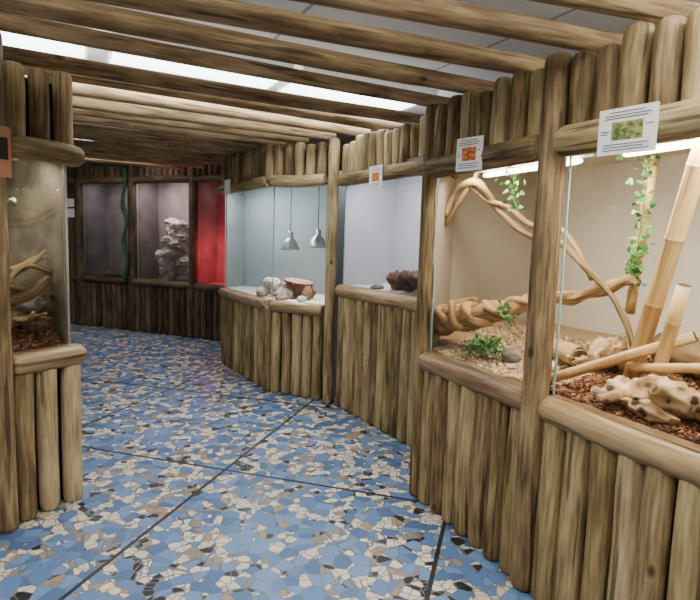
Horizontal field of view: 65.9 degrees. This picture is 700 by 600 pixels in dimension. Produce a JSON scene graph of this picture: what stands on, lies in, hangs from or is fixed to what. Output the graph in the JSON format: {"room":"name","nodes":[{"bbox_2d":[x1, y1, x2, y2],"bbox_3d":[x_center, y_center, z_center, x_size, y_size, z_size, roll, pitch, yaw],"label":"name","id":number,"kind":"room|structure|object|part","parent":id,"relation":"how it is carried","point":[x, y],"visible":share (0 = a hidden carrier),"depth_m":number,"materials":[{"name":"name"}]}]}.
{"room":"animal exhibit","nodes":[
{"label":"animal exhibit","id":0,"kind":"room"},
{"bbox_2d":[81,148,220,164],"bbox_3d":[-3.599,-1.739,5.943,4.600,0.097,0.093,-2,7,-29],"label":"log beam","id":1,"kind":"structure","parent":0,"point":[195,160],"depth_m":6.60,"materials":[{"name":"brown wood"}]},
{"bbox_2d":[0,323,533,599],"bbox_3d":[-2.033,1.025,4.391,12.000,0.100,13.500,2,6,0],"label":"floor","id":2,"kind":"structure","parent":0,"point":[201,482],"depth_m":3.03,"materials":[{"name":"tile"}]},
{"bbox_2d":[0,32,86,533],"bbox_3d":[-2.260,-0.047,2.502,1.045,2.421,1.647,5,7,29],"label":"terrarium","id":3,"kind":"object","parent":2,"relation":"on","point":[41,423],"visible":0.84,"depth_m":2.84,"materials":[{"name":"brown wood"}]},
{"bbox_2d":[0,126,11,177],"bbox_3d":[-1.621,-0.682,2.465,0.010,0.230,0.140,5,7,29],"label":"information sign","id":4,"kind":"object","parent":3,"relation":"attached to","point":[5,135],"visible":1,"depth_m":2.50,"materials":[{"name":"brown"}]},
{"bbox_3d":[-1.685,-0.039,2.589,0.105,2.421,0.107,2,6,0],"label":"corner post","id":5,"kind":"part","parent":3,"relation":"part of","materials":[{"name":"brown wood"}]},
{"bbox_2d":[7,197,17,212],"bbox_3d":[-1.820,-0.610,2.688,0.277,0.434,0.176,-1,7,-24],"label":"ivy","id":6,"kind":"object","parent":3,"relation":"hanging from","point":[12,198],"visible":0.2,"depth_m":2.78,"materials":[{"name":"green plant"}]},
{"bbox_2d":[9,249,51,304],"bbox_3d":[-1.905,-0.301,2.814,0.615,0.925,0.246,-1,7,-22],"label":"branch","id":7,"kind":"object","parent":3,"relation":"attached to","point":[24,295],"visible":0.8,"depth_m":2.90,"materials":[{"name":"brown wood"}]},
{"bbox_2d":[10,293,53,332],"bbox_3d":[-1.800,0.069,2.931,0.348,0.210,0.396,0,6,-16],"label":"driftwood","id":8,"kind":"object","parent":3,"relation":"on","point":[33,321],"visible":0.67,"depth_m":2.91,"materials":[{"name":"brown wood"}]},
{"bbox_3d":[-1.542,-0.257,2.933,0.020,1.010,0.015,5,7,29],"label":"window trim","id":9,"kind":"part","parent":3,"relation":"part of","materials":[{"name":"silver metal"}]},
{"bbox_2d":[3,45,424,123],"bbox_3d":[-1.073,-1.336,3.281,3.984,0.109,0.092,-2,7,-28],"label":"log beam","id":10,"kind":"structure","parent":3,"relation":"on","point":[25,57],"depth_m":3.31,"materials":[{"name":"brown wood"}]},
{"bbox_2d":[0,11,449,106],"bbox_3d":[-0.764,-1.290,2.891,3.677,0.097,0.092,-2,7,-28],"label":"log beam","id":11,"kind":"structure","parent":3,"relation":"on","point":[9,22],"depth_m":2.83,"materials":[{"name":"brown wood"}]},
{"bbox_2d":[66,164,226,340],"bbox_3d":[-3.160,-0.809,8.563,5.382,2.587,0.644,4,7,22],"label":"terrarium","id":12,"kind":"object","parent":2,"relation":"on","point":[145,302],"visible":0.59,"depth_m":8.48,"materials":[{"name":"brown wood"}]},
{"bbox_2d":[67,199,73,206],"bbox_3d":[-4.557,-1.584,8.793,0.200,0.130,0.008,4,7,22],"label":"information sign","id":13,"kind":"object","parent":12,"relation":"attached to","point":[70,202],"visible":0.64,"depth_m":8.78,"materials":[{"name":"white paper"}]},
{"bbox_2d":[67,209,74,216],"bbox_3d":[-4.562,-1.420,8.810,0.200,0.140,0.008,4,7,22],"label":"information sign","id":14,"kind":"object","parent":12,"relation":"attached to","point":[71,213],"visible":0.64,"depth_m":8.80,"materials":[{"name":"white paper"}]},
{"bbox_3d":[-4.409,-0.872,8.812,0.132,2.580,0.134,2,6,0],"label":"corner post","id":15,"kind":"part","parent":12,"relation":"part of","materials":[{"name":"brown wood"}]},
{"bbox_3d":[-3.871,-1.121,8.610,1.010,1.490,0.008,4,7,22],"label":"glass pane","id":16,"kind":"part","parent":12,"relation":"part of","materials":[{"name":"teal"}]},
{"bbox_2d":[101,270,128,276],"bbox_3d":[-3.874,-0.424,8.918,0.542,0.117,0.208,5,7,29],"label":"stone pile","id":17,"kind":"object","parent":12,"relation":"in","point":[105,272],"visible":0.73,"depth_m":8.87,"materials":[{"name":"grey stone"}]},
{"bbox_2d":[120,167,128,280],"bbox_3d":[-3.452,-1.159,8.285,0.141,1.730,0.072,4,6,18],"label":"vine","id":18,"kind":"object","parent":12,"relation":"attached to","point":[124,172],"visible":1,"depth_m":8.26,"materials":[{"name":"green plant"}]},
{"bbox_3d":[-3.375,-0.795,8.387,0.134,2.581,0.136,2,6,0],"label":"corner post","id":19,"kind":"part","parent":12,"relation":"part of","materials":[{"name":"brown wood"}]},
{"bbox_2d":[85,158,180,169],"bbox_3d":[-4.389,-1.817,6.477,4.601,0.093,0.112,-2,7,-29],"label":"log beam","id":20,"kind":"structure","parent":12,"relation":"on","point":[86,159],"depth_m":7.25,"materials":[{"name":"brown wood"}]},
{"bbox_3d":[-2.814,-1.041,8.175,1.040,1.490,0.008,4,7,22],"label":"glass pane","id":21,"kind":"part","parent":12,"relation":"part of","materials":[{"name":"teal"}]},
{"bbox_2d":[84,152,204,167],"bbox_3d":[-3.990,-1.776,6.229,4.601,0.098,0.115,-2,7,-29],"label":"log beam","id":22,"kind":"structure","parent":12,"relation":"on","point":[87,154],"depth_m":6.92,"materials":[{"name":"brown wood"}]},
{"bbox_2d":[154,218,188,281],"bbox_3d":[-2.728,-0.752,8.471,0.740,1.063,0.489,7,8,42],"label":"stone pile","id":23,"kind":"object","parent":12,"relation":"in","point":[173,259],"visible":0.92,"depth_m":8.35,"materials":[{"name":"grey stone"}]},
{"bbox_3d":[-2.306,-0.714,7.945,0.137,2.581,0.141,2,6,0],"label":"corner post","id":24,"kind":"part","parent":12,"relation":"part of","materials":[{"name":"brown wood"}]},
{"bbox_3d":[-1.956,-0.977,7.822,0.580,1.490,0.008,4,7,22],"label":"glass pane","id":25,"kind":"part","parent":12,"relation":"part of","materials":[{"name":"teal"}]},
{"bbox_2d":[217,142,345,399],"bbox_3d":[-0.730,-0.350,5.741,2.237,2.428,1.000,6,8,35],"label":"terrarium","id":26,"kind":"object","parent":2,"relation":"on","point":[276,345],"visible":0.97,"depth_m":5.69,"materials":[{"name":"brown wood"}]},
{"bbox_2d":[73,139,228,160],"bbox_3d":[-3.296,-1.680,5.590,4.601,0.109,0.097,-2,7,-29],"label":"log beam","id":27,"kind":"structure","parent":26,"relation":"on","point":[86,144],"depth_m":6.09,"materials":[{"name":"brown wood"}]},
{"bbox_2d":[73,133,247,155],"bbox_3d":[-3.075,-1.639,5.186,4.601,0.092,0.112,-2,7,-29],"label":"log beam","id":28,"kind":"structure","parent":26,"relation":"on","point":[154,144],"depth_m":5.71,"materials":[{"name":"brown wood"}]},
{"bbox_2d":[73,123,260,150],"bbox_3d":[-2.853,-1.593,4.851,4.600,0.092,0.095,-2,7,-29],"label":"log beam","id":29,"kind":"structure","parent":26,"relation":"on","point":[77,128],"depth_m":5.33,"materials":[{"name":"brown wood"}]},
{"bbox_2d":[73,114,287,145],"bbox_3d":[-2.631,-1.563,4.516,4.601,0.109,0.094,-2,7,-29],"label":"log beam","id":30,"kind":"structure","parent":26,"relation":"on","point":[76,118],"depth_m":5.02,"materials":[{"name":"brown wood"}]},
{"bbox_2d":[73,108,308,143],"bbox_3d":[-2.421,-1.514,4.177,4.600,0.096,0.097,-2,7,-29],"label":"log beam","id":31,"kind":"structure","parent":26,"relation":"on","point":[285,138],"depth_m":4.71,"materials":[{"name":"brown wood"}]},
{"bbox_2d":[72,95,336,140],"bbox_3d":[-2.150,-1.472,3.945,4.601,0.102,0.109,-2,7,-29],"label":"log beam","id":32,"kind":"structure","parent":26,"relation":"on","point":[79,102],"depth_m":4.37,"materials":[{"name":"brown wood"}]},
{"bbox_2d":[225,179,230,194],"bbox_3d":[-1.351,-1.245,5.952,0.008,0.160,0.170,-2,7,-32],"label":"information sign","id":33,"kind":"object","parent":26,"relation":"attached to","point":[227,182],"visible":1,"depth_m":5.94,"materials":[{"name":"white"}]},
{"bbox_3d":[-1.113,-0.641,5.833,0.008,1.140,1.410,-2,7,-32],"label":"glass pane","id":34,"kind":"part","parent":26,"relation":"part of","materials":[{"name":"teal"}]},
{"bbox_3d":[-0.474,-0.544,5.111,0.600,1.140,0.008,5,7,26],"label":"glass pane","id":35,"kind":"part","parent":26,"relation":"part of","materials":[{"name":"teal"}]},
{"bbox_2d":[256,277,293,297],"bbox_3d":[-0.763,-0.128,5.665,0.439,0.217,0.238,5,7,26],"label":"stone","id":36,"kind":"object","parent":26,"relation":"on","point":[261,291],"visible":0.79,"depth_m":5.61,"materials":[{"name":"white stone"}]},
{"bbox_2d":[274,296,287,299],"bbox_3d":[-0.687,-0.018,5.381,0.140,0.030,0.140,2,6,0],"label":"bowl","id":37,"kind":"object","parent":26,"relation":"on","point":[275,297],"visible":1,"depth_m":5.33,"materials":[{"name":"orange ceramic"}]},
{"bbox_2d":[281,187,299,249],"bbox_3d":[-0.596,-0.875,5.447,0.196,0.740,0.196,2,6,0],"label":"heat lamp","id":38,"kind":"object","parent":26,"relation":"attached to","point":[290,243],"visible":0.92,"depth_m":5.43,"materials":[{"name":"silver metal"}]},
{"bbox_2d":[283,278,316,299],"bbox_3d":[-0.533,-0.109,5.550,0.366,0.233,0.243,4,6,19],"label":"shelter","id":39,"kind":"object","parent":26,"relation":"on","point":[302,287],"visible":0.72,"depth_m":5.52,"materials":[{"name":"brown stone"}]},
{"bbox_2d":[296,296,306,301],"bbox_3d":[-0.473,-0.011,5.298,0.104,0.063,0.086,2,6,0],"label":"stone","id":40,"kind":"object","parent":26,"relation":"on","point":[299,298],"visible":0.95,"depth_m":5.27,"materials":[{"name":"white stone"}]},
{"bbox_2d":[308,186,325,247],"bbox_3d":[-0.308,-0.867,5.307,0.196,0.710,0.196,2,6,0],"label":"heat lamp","id":41,"kind":"object","parent":26,"relation":"attached to","point":[317,241],"visible":0.91,"depth_m":5.29,"materials":[{"name":"silver metal"}]},
{"bbox_2d":[322,116,437,447],"bbox_3d":[0.463,-0.164,4.420,0.684,2.411,1.602,-2,7,-32],"label":"terrarium","id":42,"kind":"object","parent":2,"relation":"on","point":[376,332],"visible":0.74,"depth_m":4.66,"materials":[{"name":"brown wood"}]},
{"bbox_2d":[25,75,370,136],"bbox_3d":[-1.837,-1.452,3.759,4.600,0.100,0.098,-2,7,-29],"label":"log beam","id":43,"kind":"structure","parent":42,"relation":"on","point":[78,89],"depth_m":4.13,"materials":[{"name":"brown wood"}]},
{"bbox_2d":[23,66,403,130],"bbox_3d":[-1.382,-1.388,3.494,4.258,0.107,0.098,-2,7,-30],"label":"log beam","id":44,"kind":"structure","parent":42,"relation":"on","point":[361,122],"depth_m":3.82,"materials":[{"name":"brown wood"}]},
{"bbox_3d":[-0.175,-0.235,4.902,0.105,2.410,0.106,2,6,0],"label":"corner post","id":45,"kind":"part","parent":42,"relation":"part of","materials":[{"name":"brown wood"}]},
{"bbox_3d":[0.310,-0.531,4.235,0.008,0.930,1.410,-2,7,-30],"label":"glass pane","id":46,"kind":"part","parent":42,"relation":"part of","materials":[{"name":"teal"}]},
{"bbox_2d":[369,164,382,188],"bbox_3d":[0.199,-0.950,4.170,0.010,0.170,0.180,-2,7,-30],"label":"information sign","id":47,"kind":"object","parent":42,"relation":"attached to","point":[375,172],"visible":1,"depth_m":4.16,"materials":[{"name":"white paper"}]},
{"bbox_2d":[370,284,383,288],"bbox_3d":[0.236,-0.108,4.635,0.115,0.055,0.105,5,7,29],"label":"stone","id":48,"kind":"object","parent":42,"relation":"on","point":[376,286],"visible":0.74,"depth_m":4.60,"materials":[{"name":"grey stone"}]},
{"bbox_2d":[386,264,433,297],"bbox_3d":[0.530,-0.162,4.284,0.305,0.324,0.774,-2,7,-29],"label":"rock","id":49,"kind":"object","parent":42,"relation":"on","point":[406,280],"visible":0.44,"depth_m":4.27,"materials":[{"name":"brown stone"}]},
{"bbox_2d":[408,7,699,599],"bbox_3d":[1.393,0.161,2.289,1.221,2.278,3.084,-1,7,-25],"label":"terrarium","id":50,"kind":"object","parent":2,"relation":"on","point":[574,495],"visible":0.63,"depth_m":2.34,"materials":[{"name":"brown wood"}]},
{"bbox_2d":[0,0,494,93],"bbox_3d":[-0.536,-1.099,2.277,3.332,0.096,0.094,-1,7,-26],"label":"log beam","id":51,"kind":"structure","parent":50,"relation":"on","point":[74,12],"depth_m":2.26,"materials":[{"name":"brown wood"}]},
{"bbox_2d":[83,0,545,73],"bbox_3d":[-0.377,-1.060,2.012,3.222,0.095,0.094,-1,7,-21],"label":"log beam","id":52,"kind":"structure","parent":50,"relation":"on","point":[233,13],"depth_m":2.10,"materials":[{"name":"brown wood"}]},
{"bbox_3d":[0.429,0.045,3.126,0.089,2.270,0.089,2,6,0],"label":"corner post","id":53,"kind":"part","parent":50,"relation":"part of","materials":[{"name":"brown wood"}]},
{"bbox_3d":[0.657,-0.173,2.694,0.008,1.030,0.840,-1,7,-25],"label":"glass pane","id":54,"kind":"part","parent":50,"relation":"part of","materials":[{"name":"teal"}]},
{"bbox_2d":[289,0,623,53],"bbox_3d":[-0.141,-1.041,1.819,3.186,0.099,0.093,0,6,-18],"label":"log beam","id":55,"kind":"structure","parent":50,"relation":"on","point":[444,13],"depth_m":1.99,"materials":[{"name":"brown wood"}]},
{"bbox_2d":[456,135,483,171],"bbox_3d":[0.566,-0.693,2.565,0.010,0.155,0.150,-3,8,-40],"label":"information sign","id":56,"kind":"object","parent":50,"relation":"attached to","point":[469,150],"visible":1,"depth_m":2.56,"materials":[{"name":"white paper"}]},
{"bbox_2d":[454,333,511,360],"bbox_3d":[0.701,0.252,2.829,0.296,0.168,0.149,8,8,43],"label":"plant","id":57,"kind":"object","parent":50,"relation":"on","point":[478,344],"visible":0.98,"depth_m":2.81,"materials":[{"name":"green plant"}]},
{"bbox_2d":[494,166,525,211],"bbox_3d":[0.813,-0.639,2.857,0.219,0.341,0.225,2,6,0],"label":"ivy","id":58,"kind":"object","parent":50,"relation":"hanging from","point":[513,207],"visible":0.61,"depth_m":2.81,"materials":[{"name":"green plant"}]},
{"bbox_2d":[501,348,520,362],"bbox_3d":[0.824,0.283,2.749,0.101,0.074,0.106,2,6,0],"label":"rock","id":59,"kind":"object","parent":50,"relation":"on","point":[512,355],"visible":0.99,"depth_m":2.71,"materials":[{"name":"grey stone"}]},
{"bbox_2d":[430,273,636,335],"bbox_3d":[0.851,0.050,2.803,0.248,0.451,1.199,-3,8,-38],"label":"branch","id":60,"kind":"object","parent":50,"relation":"attached to","point":[462,314],"visible":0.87,"depth_m":2.87,"materials":[{"name":"brown wood"}]},
{"bbox_2d":[497,297,517,328],"bbox_3d":[0.808,0.068,2.785,0.107,0.154,0.119,2,6,0],"label":"plant","id":61,"kind":"object","parent":60,"relation":"on","point":[499,309],"visible":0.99,"depth_m":2.77,"materials":[{"name":"green plant"}]},
{"bbox_2d":[444,172,633,348],"bbox_3d":[0.951,-0.272,2.795,0.143,1.012,1.283,-2,7,-32],"label":"branch","id":62,"kind":"object","parent":50,"relation":"attached to","point":[575,253],"visible":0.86,"depth_m":2.91,"materials":[{"name":"brown wood"}]},
{"bbox_3d":[0.803,0.147,2.280,0.117,2.270,0.117,2,6,0],"label":"corner post","id":63,"kind":"part","parent":50,"relation":"part of","materials":[{"name":"brown wood"}]},
{"bbox_3d":[1.234,-0.021,1.444,0.008,1.030,1.730,-1,7,-25],"label":"glass pane","id":64,"kind":"part","parent":50,"relation":"part of","materials":[{"name":"teal"}]},
{"bbox_2d":[553,337,587,366],"bbox_3d":[1.042,0.253,2.625,0.102,0.107,0.309,1,6,-5],"label":"driftwood","id":65,"kind":"object","parent":50,"relation":"on","point":[565,348],"visible":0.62,"depth_m":2.53,"materials":[{"name":"brown wood"}]},
{"bbox_2d":[479,139,693,176],"bbox_3d":[1.092,-0.658,2.315,0.080,0.118,1.660,-1,7,-25],"label":"lamp","id":66,"kind":"object","parent":50,"relation":"attached to","point":[520,150],"depth_m":2.22,"materials":[{"name":"beige"}]},
{"bbox_2d":[566,333,629,372],"bbox_3d":[1.177,0.235,2.473,0.334,0.197,0.234,6,8,37],"label":"driftwood","id":67,"kind":"object","parent":50,"relation":"on","point":[601,347],"visible":0.44,"depth_m":2.41,"materials":[{"name":"beige wood"}]},
{"bbox_2d":[528,0,699,23],"bbox_3d":[0.187,-1.006,1.617,3.310,0.088,0.088,0,6,-16],"label":"log beam","id":68,"kind":"structure","parent":50,"relation":"on","point":[652,11],"depth_m":1.81,"materials":[{"name":"brown wood"}]},
{"bbox_2d":[615,154,622,159],"bbox_3d":[1.208,-0.704,2.479,0.193,0.129,0.109,7,8,40],"label":"ivy","id":69,"kind":"object","parent":50,"relation":"hanging from","point":[619,156],"visible":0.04,"depth_m":2.46,"materials":[{"name":"green plant"}]},
{"bbox_2d":[550,331,697,383],"bbox_3d":[1.076,0.246,2.207,0.570,0.314,0.046,7,8,40],"label":"bamboo pole","id":70,"kind":"object","parent":50,"relation":"on","point":[690,337],"visible":0.9,"depth_m":2.18,"materials":[{"name":"brown wood"}]},
{"bbox_2d":[597,101,659,156],"bbox_3d":[0.914,-0.561,1.783,0.010,0.150,0.190,-3,8,-38],"label":"information sign","id":71,"kind":"object","parent":50,"relation":"attached to","point":[631,129],"visible":1,"depth_m":1.77,"materials":[{"name":"white paper"}]},
{"bbox_2d":[616,153,660,287],"bbox_3d":[1.243,-0.390,2.301,0.135,0.678,0.155,-4,8,-43],"label":"ivy","id":72,"kind":"object","parent":50,"relation":"hanging from","point":[631,269],"visible":0.84,"depth_m":2.30,"materials":[{"name":"green plant"}]},
{"bbox_2d":[625,152,660,313],"bbox_3d":[1.278,-0.324,2.353,0.048,0.783,0.104,-1,7,-25],"label":"bamboo pole","id":73,"kind":"object","parent":50,"relation":"attached to","point":[633,291],"visible":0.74,"depth_m":2.34,"materials":[{"name":"brown wood"}]},
{"bbox_2d":[590,374,699,424],"bbox_3d":[1.160,0.351,1.949,0.230,0.185,0.511,-3,8,-39],"label":"driftwood","id":74,"kind":"object","parent":50,"relation":"on","point":[655,398],"visible":0.99,"depth_m":1.92,"materials":[{"name":"beige wood"}]},
{"bbox_2d":[622,138,699,379],"bbox_3d":[1.210,-0.153,2.054,0.074,1.061,0.406,1,6,-4],"label":"bamboo pole","id":75,"kind":"object","parent":50,"relation":"on","point":[688,194],"visible":0.8,"depth_m":2.02,"materials":[{"name":"brown wood"}]},
{"bbox_2d":[629,363,699,373],"bbox_3d":[1.242,0.244,1.929,0.040,0.155,0.549,-1,7,-20],"label":"bamboo pole","id":76,"kind":"object","parent":50,"relation":"on","point":[634,367],"visible":1,"depth_m":2.03,"materials":[{"name":"brown wood"}]},
{"bbox_2d":[650,283,691,375],"bbox_3d":[1.212,0.129,2.048,0.055,0.393,0.148,1,6,-7],"label":"bamboo pole","id":77,"kind":"object","parent":50,"relation":"in","point":[681,294],"visible":0.7,"depth_m":2.02,"materials":[{"name":"brown wood"}]},
{"bbox_2d":[651,332,699,378],"bbox_3d":[1.460,0.235,2.317,0.167,0.166,0.389,2,6,0],"label":"driftwood","id":78,"kind":"object","parent":50,"relation":"on","point":[690,353],"visible":0.34,"depth_m":2.25,"materials":[{"name":"brown wood"}]},
{"bbox_2d":[69,0,699,170],"bbox_3d":[-1.945,-1.808,4.087,12.000,0.100,13.500,2,6,0],"label":"ceiling","id":79,"kind":"structure","parent":0,"point":[615,24],"depth_m":3.22,"materials":[{"name":"tile"}]},
{"bbox_2d":[0,16,90,59],"bbox_3d":[-2.198,-1.637,3.191,1.305,0.060,1.048,2,6,0],"label":"ceiling light panel","id":80,"kind":"object","parent":79,"relation":"in","point":[9,39],"depth_m":3.45,"materials":[{"name":"white plastic"}]},
{"bbox_2d":[106,32,293,89],"bbox_3d":[-1.049,-1.666,3.797,1.305,0.060,1.048,2,6,0],"label":"ceiling light panel","id":81,"kind":"object","parent":79,"relation":"in","point":[116,58],"depth_m":3.82,"materials":[{"name":"white plastic"}]},
{"bbox_2d":[276,66,436,110],"bbox_3d":[0.056,-1.695,4.381,1.305,0.060,1.048,2,6,0],"label":"ceiling light panel","id":82,"kind":"object","parent":79,"relation":"in","point":[284,87],"depth_m":4.34,"materials":[{"name":"white plastic"}]}
]}

